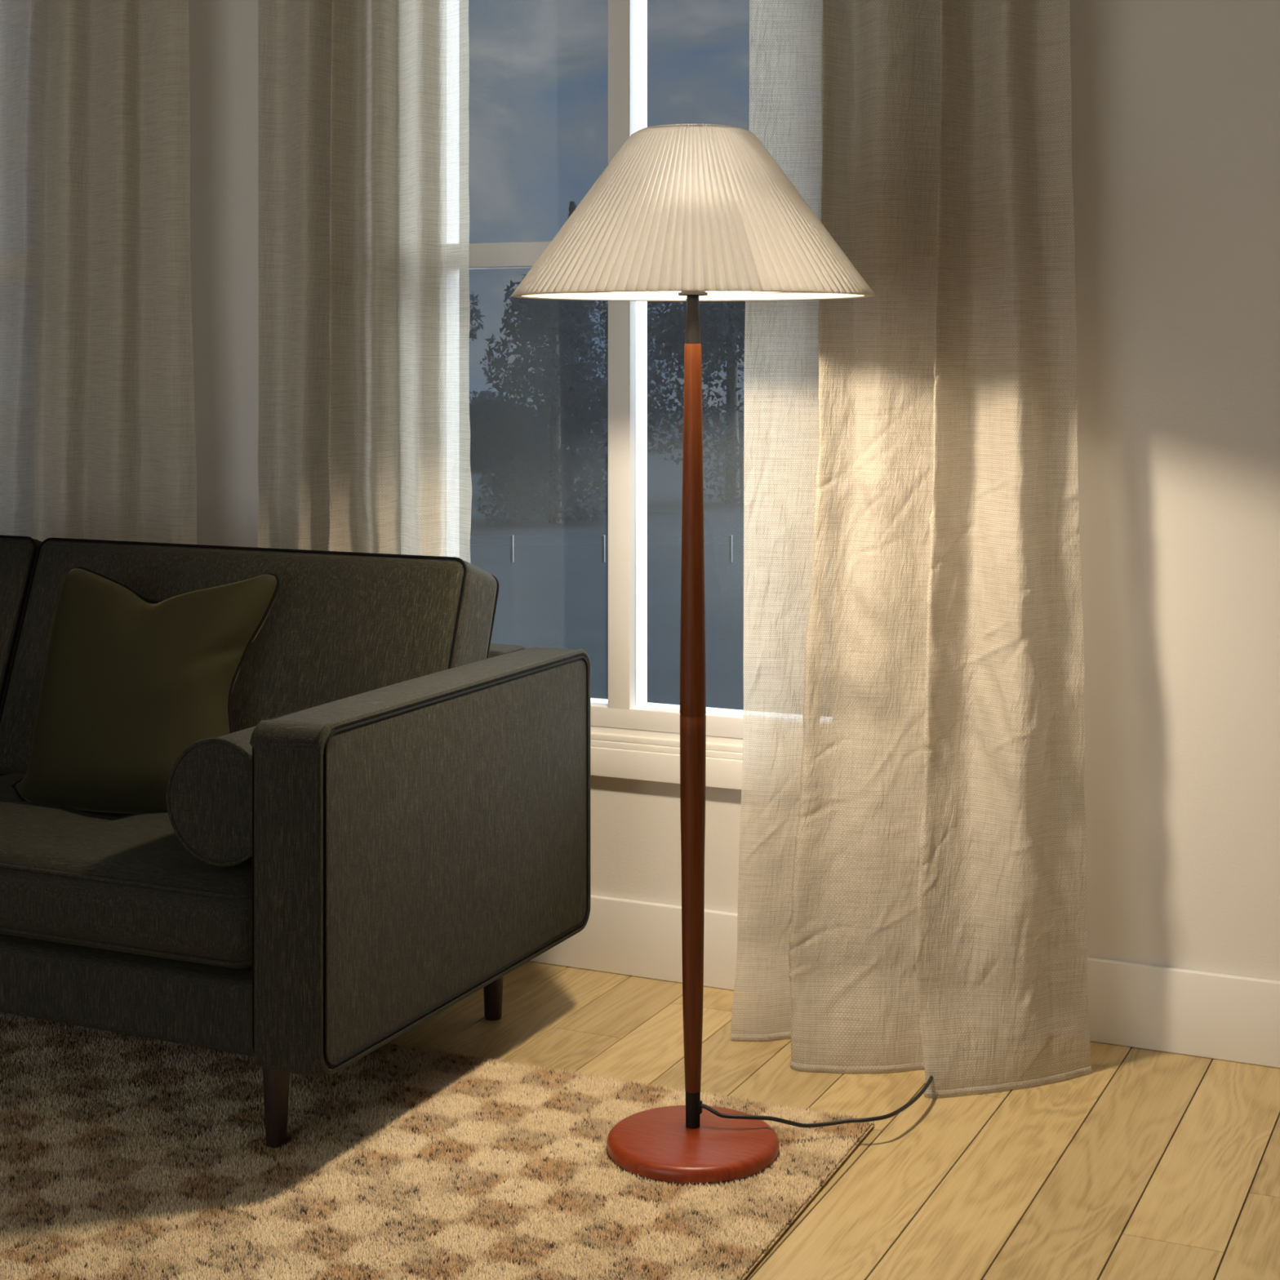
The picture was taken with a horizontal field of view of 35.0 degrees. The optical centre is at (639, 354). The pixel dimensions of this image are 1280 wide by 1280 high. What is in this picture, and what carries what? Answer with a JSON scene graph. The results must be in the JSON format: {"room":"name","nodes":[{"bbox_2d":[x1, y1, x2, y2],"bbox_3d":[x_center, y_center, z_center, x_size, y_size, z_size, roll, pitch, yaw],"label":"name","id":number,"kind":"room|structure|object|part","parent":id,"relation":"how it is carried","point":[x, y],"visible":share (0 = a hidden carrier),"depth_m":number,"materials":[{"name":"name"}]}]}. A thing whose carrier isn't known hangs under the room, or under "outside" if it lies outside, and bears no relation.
{"room":"living room","nodes":[
{"label":"living room","id":0,"kind":"room"},
{"bbox_2d":[188,0,1279,980],"bbox_3d":[0.473,-0.150,3.635,7.360,2.800,0.180,0,0,25],"label":"wall","id":1,"kind":"structure","parent":0,"point":[1175,104],"depth_m":3.36,"materials":[{"name":"white paint"}]},
{"bbox_2d":[468,0,743,790],"bbox_3d":[0.016,-0.248,3.851,1.110,2.064,0.233,0,0,25],"label":"window","id":2,"kind":"structure","parent":1,"relation":"in","point":[633,738],"depth_m":3.77,"materials":[{"name":"white wood"}]},
{"bbox_3d":[-0.208,-0.191,3.892,0.367,0.046,0.078,0,0,25],"label":"meeting rail","id":3,"kind":"part","parent":2,"relation":"part of","materials":[{"name":"white wood"}]},
{"bbox_3d":[-0.016,0.713,3.781,1.110,0.035,0.068,0,0,25],"label":"sill","id":4,"kind":"part","parent":2,"relation":"part of","materials":[{"name":"white wood"}]},
{"bbox_3d":[-0.008,-0.257,3.798,0.980,1.906,0.079,0,0,25],"label":"frame","id":5,"kind":"part","parent":2,"relation":"part of","materials":[{"name":"white wood"}]},
{"bbox_2d":[528,894,1279,1068],"bbox_3d":[0.432,1.081,3.547,7.000,0.138,0.014,0,0,25],"label":"baseboard","id":6,"kind":"structure","parent":1,"relation":"attached to","point":[1227,1017],"depth_m":3.37,"materials":[{"name":"white wood"}]},
{"bbox_2d":[388,961,1279,1279],"bbox_3d":[-0.396,1.175,1.686,7.343,0.050,4.087,0,0,25],"label":"floor","id":7,"kind":"structure","parent":0,"point":[1146,1164],"depth_m":2.95,"materials":[{"name":"brown wood"}]},
{"bbox_2d":[0,0,196,544],"bbox_3d":[-1.329,-0.100,4.218,1.005,2.500,0.100,0,0,25],"label":"sheer curtain","id":8,"kind":"object","parent":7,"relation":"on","point":[97,420],"visible":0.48,"depth_m":4.13,"materials":[{"name":"grey fabric"}]},
{"bbox_2d":[0,534,591,1148],"bbox_3d":[-1.186,0.743,3.552,2.048,0.814,0.834,0,0,25],"label":"sofa","id":9,"kind":"object","parent":7,"relation":"on","point":[421,783],"visible":0.94,"depth_m":3.02,"materials":[{"name":"grey fabric"}]},
{"bbox_2d":[0,537,42,711],"bbox_3d":[-1.523,0.560,3.908,0.912,0.444,0.266,0,0,25],"label":"cushion","id":10,"kind":"object","parent":9,"relation":"on","point":[20,557],"depth_m":3.70,"materials":[{"name":"grey fabric"}]},
{"bbox_2d":[0,773,252,968],"bbox_3d":[-1.216,0.805,3.489,1.810,0.145,0.693,0,0,25],"label":"seat cushion","id":11,"kind":"object","parent":9,"relation":"on","point":[79,889],"depth_m":2.94,"materials":[{"name":"grey fabric"}]},
{"bbox_3d":[-1.185,0.929,3.554,1.820,0.107,0.788,0,0,25],"label":"seat","id":12,"kind":"part","parent":9,"relation":"part of","materials":[{"name":"grey fabric"}]},
{"bbox_2d":[11,566,279,817],"bbox_3d":[-0.821,0.558,3.368,0.415,0.389,0.216,0,0,11],"label":"throw pillow","id":13,"kind":"object","parent":9,"relation":"on","point":[131,680],"visible":0.91,"depth_m":3.31,"materials":[{"name":"green fabric"}]},
{"bbox_2d":[166,725,256,866],"bbox_3d":[-0.503,0.637,3.095,0.183,0.183,0.468,0,0,25],"label":"bolster pillow","id":14,"kind":"object","parent":9,"relation":"on","point":[209,788],"visible":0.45,"depth_m":2.89,"materials":[{"name":"grey fabric"}]},
{"bbox_2d":[0,540,497,773],"bbox_3d":[-0.699,0.560,3.526,0.914,0.444,0.266,0,0,25],"label":"cushion","id":15,"kind":"object","parent":9,"relation":"on","point":[338,625],"depth_m":3.41,"materials":[{"name":"grey fabric"}]},
{"bbox_3d":[-0.525,1.060,2.928,0.043,0.162,0.043,0,0,25],"label":"leg","id":16,"kind":"part","parent":9,"relation":"part of","materials":[{"name":"brown wood"}]},
{"bbox_3d":[-0.312,0.748,3.147,0.122,0.489,0.834,0,0,25],"label":"arm","id":17,"kind":"part","parent":9,"relation":"part of"},
{"bbox_3d":[-0.255,1.065,3.513,0.043,0.171,0.043,0,0,25],"label":"leg","id":18,"kind":"part","parent":9,"relation":"part of","materials":[{"name":"brown wood"}]},
{"bbox_3d":[-1.034,0.742,3.879,1.820,0.475,0.113,0,0,25],"label":"frame","id":19,"kind":"part","parent":9,"relation":"part of","materials":[{"name":"grey fabric"}]},
{"bbox_2d":[257,0,471,563],"bbox_3d":[-0.521,-0.100,3.843,0.496,2.500,0.112,0,0,25],"label":"sheer curtain","id":20,"kind":"object","parent":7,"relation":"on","point":[364,429],"visible":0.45,"depth_m":3.85,"materials":[{"name":"grey fabric"}]},
{"bbox_2d":[0,1012,874,1279],"bbox_3d":[-1.072,1.142,2.758,2.402,0.016,1.624,0,0,24],"label":"area rug","id":21,"kind":"object","parent":7,"relation":"on","point":[123,1157],"visible":0.85,"depth_m":2.82,"materials":[{"name":"fabric"}]},
{"bbox_2d":[511,124,933,1183],"bbox_3d":[0.191,0.411,3.131,0.527,1.473,0.981,0,0,30],"label":"floor lamp","id":22,"kind":"object","parent":7,"relation":"on","point":[692,214],"visible":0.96,"depth_m":2.84,"materials":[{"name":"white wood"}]},
{"bbox_3d":[0.077,-0.205,2.935,0.527,0.242,0.527,0,0,25],"label":"lamp shade","id":23,"kind":"part","parent":22,"relation":"part of","materials":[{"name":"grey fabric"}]},
{"bbox_3d":[0.420,1.115,3.123,0.762,0.064,0.167,0,0,-42],"label":"power cord","id":24,"kind":"part","parent":22,"relation":"part of","materials":[{"name":"black rubber"}]},
{"bbox_2d":[730,0,1091,1097],"bbox_3d":[0.413,-0.100,3.319,0.612,2.500,0.285,0,0,31],"label":"sheer curtain","id":25,"kind":"object","parent":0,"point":[912,882],"visible":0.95,"depth_m":3.33,"materials":[{"name":"grey fabric"}]},
{"label":"outside","id":26,"kind":"structure","parent":0,"visible":0},
{"bbox_2d":[470,409,743,710],"bbox_3d":[-1.619,6.300,115.384,220.000,0.300,192.000,0,0,25],"label":"ground","id":27,"kind":"structure","parent":26,"point":[553,593],"depth_m":55.28,"materials":[{"name":"grey"}]},
{"bbox_2d":[469,390,549,471],"bbox_3d":[-8.279,4.157,107.674,7.362,4.585,5.084,0,0,25],"label":"leafy tree","id":28,"kind":"object","parent":27,"relation":"on","point":[481,412],"visible":0.27,"depth_m":106.95,"materials":[{"name":"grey plant"}]},
{"bbox_2d":[510,535,513,562],"bbox_3d":[-3.785,5.750,60.000,0.080,0.800,0.080,0,0,25],"label":"fence post","id":29,"kind":"object","parent":27,"relation":"on","point":[511,536],"visible":1,"depth_m":59.96,"materials":[{"name":"grey"}]},
{"bbox_2d":[470,536,743,537],"bbox_3d":[-0.805,5.525,60.060,12.762,0.261,0.011,0,0,0],"label":"wire","id":30,"kind":"object","parent":29,"relation":"attached to","point":[470,536],"visible":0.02,"depth_m":60.05,"materials":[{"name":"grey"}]},
{"bbox_2d":[469,274,664,525],"bbox_3d":[-3.592,1.534,74.670,7.148,9.831,8.345,0,0,25],"label":"leafy tree","id":31,"kind":"object","parent":27,"relation":"on","point":[554,314],"visible":0.82,"depth_m":73.27,"materials":[{"name":"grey plant"}]},
{"bbox_2d":[526,200,608,496],"bbox_3d":[-2.996,-0.127,88.017,4.441,13.154,4.821,0,0,25],"label":"conifer","id":32,"kind":"object","parent":27,"relation":"on","point":[572,206],"visible":0.13,"depth_m":87.65,"materials":[{"name":"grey plant"}]},
{"bbox_2d":[601,535,604,562],"bbox_3d":[-1.079,5.750,60.000,0.080,0.800,0.080,0,0,25],"label":"fence post","id":33,"kind":"object","parent":27,"relation":"on","point":[602,536],"visible":1,"depth_m":59.96,"materials":[{"name":"grey"}]},
{"bbox_2d":[584,300,684,453],"bbox_3d":[-1.618,0.063,126.196,9.423,12.774,9.274,0,0,25],"label":"leafy tree","id":34,"kind":"object","parent":27,"relation":"on","point":[650,339],"visible":0.06,"depth_m":125.31,"materials":[{"name":"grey plant"}]},
{"bbox_2d":[647,301,745,503],"bbox_3d":[4.236,0.692,83.731,9.882,11.516,11.026,0,0,25],"label":"leafy tree","id":35,"kind":"object","parent":27,"relation":"on","point":[728,320],"visible":0.48,"depth_m":83.17,"materials":[{"name":"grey plant"}]},
{"bbox_2d":[728,534,732,562],"bbox_3d":[2.687,5.750,60.000,0.080,0.800,0.080,0,0,25],"label":"fence post","id":36,"kind":"object","parent":27,"relation":"on","point":[730,535],"visible":1,"depth_m":59.98,"materials":[{"name":"grey"}]}
]}

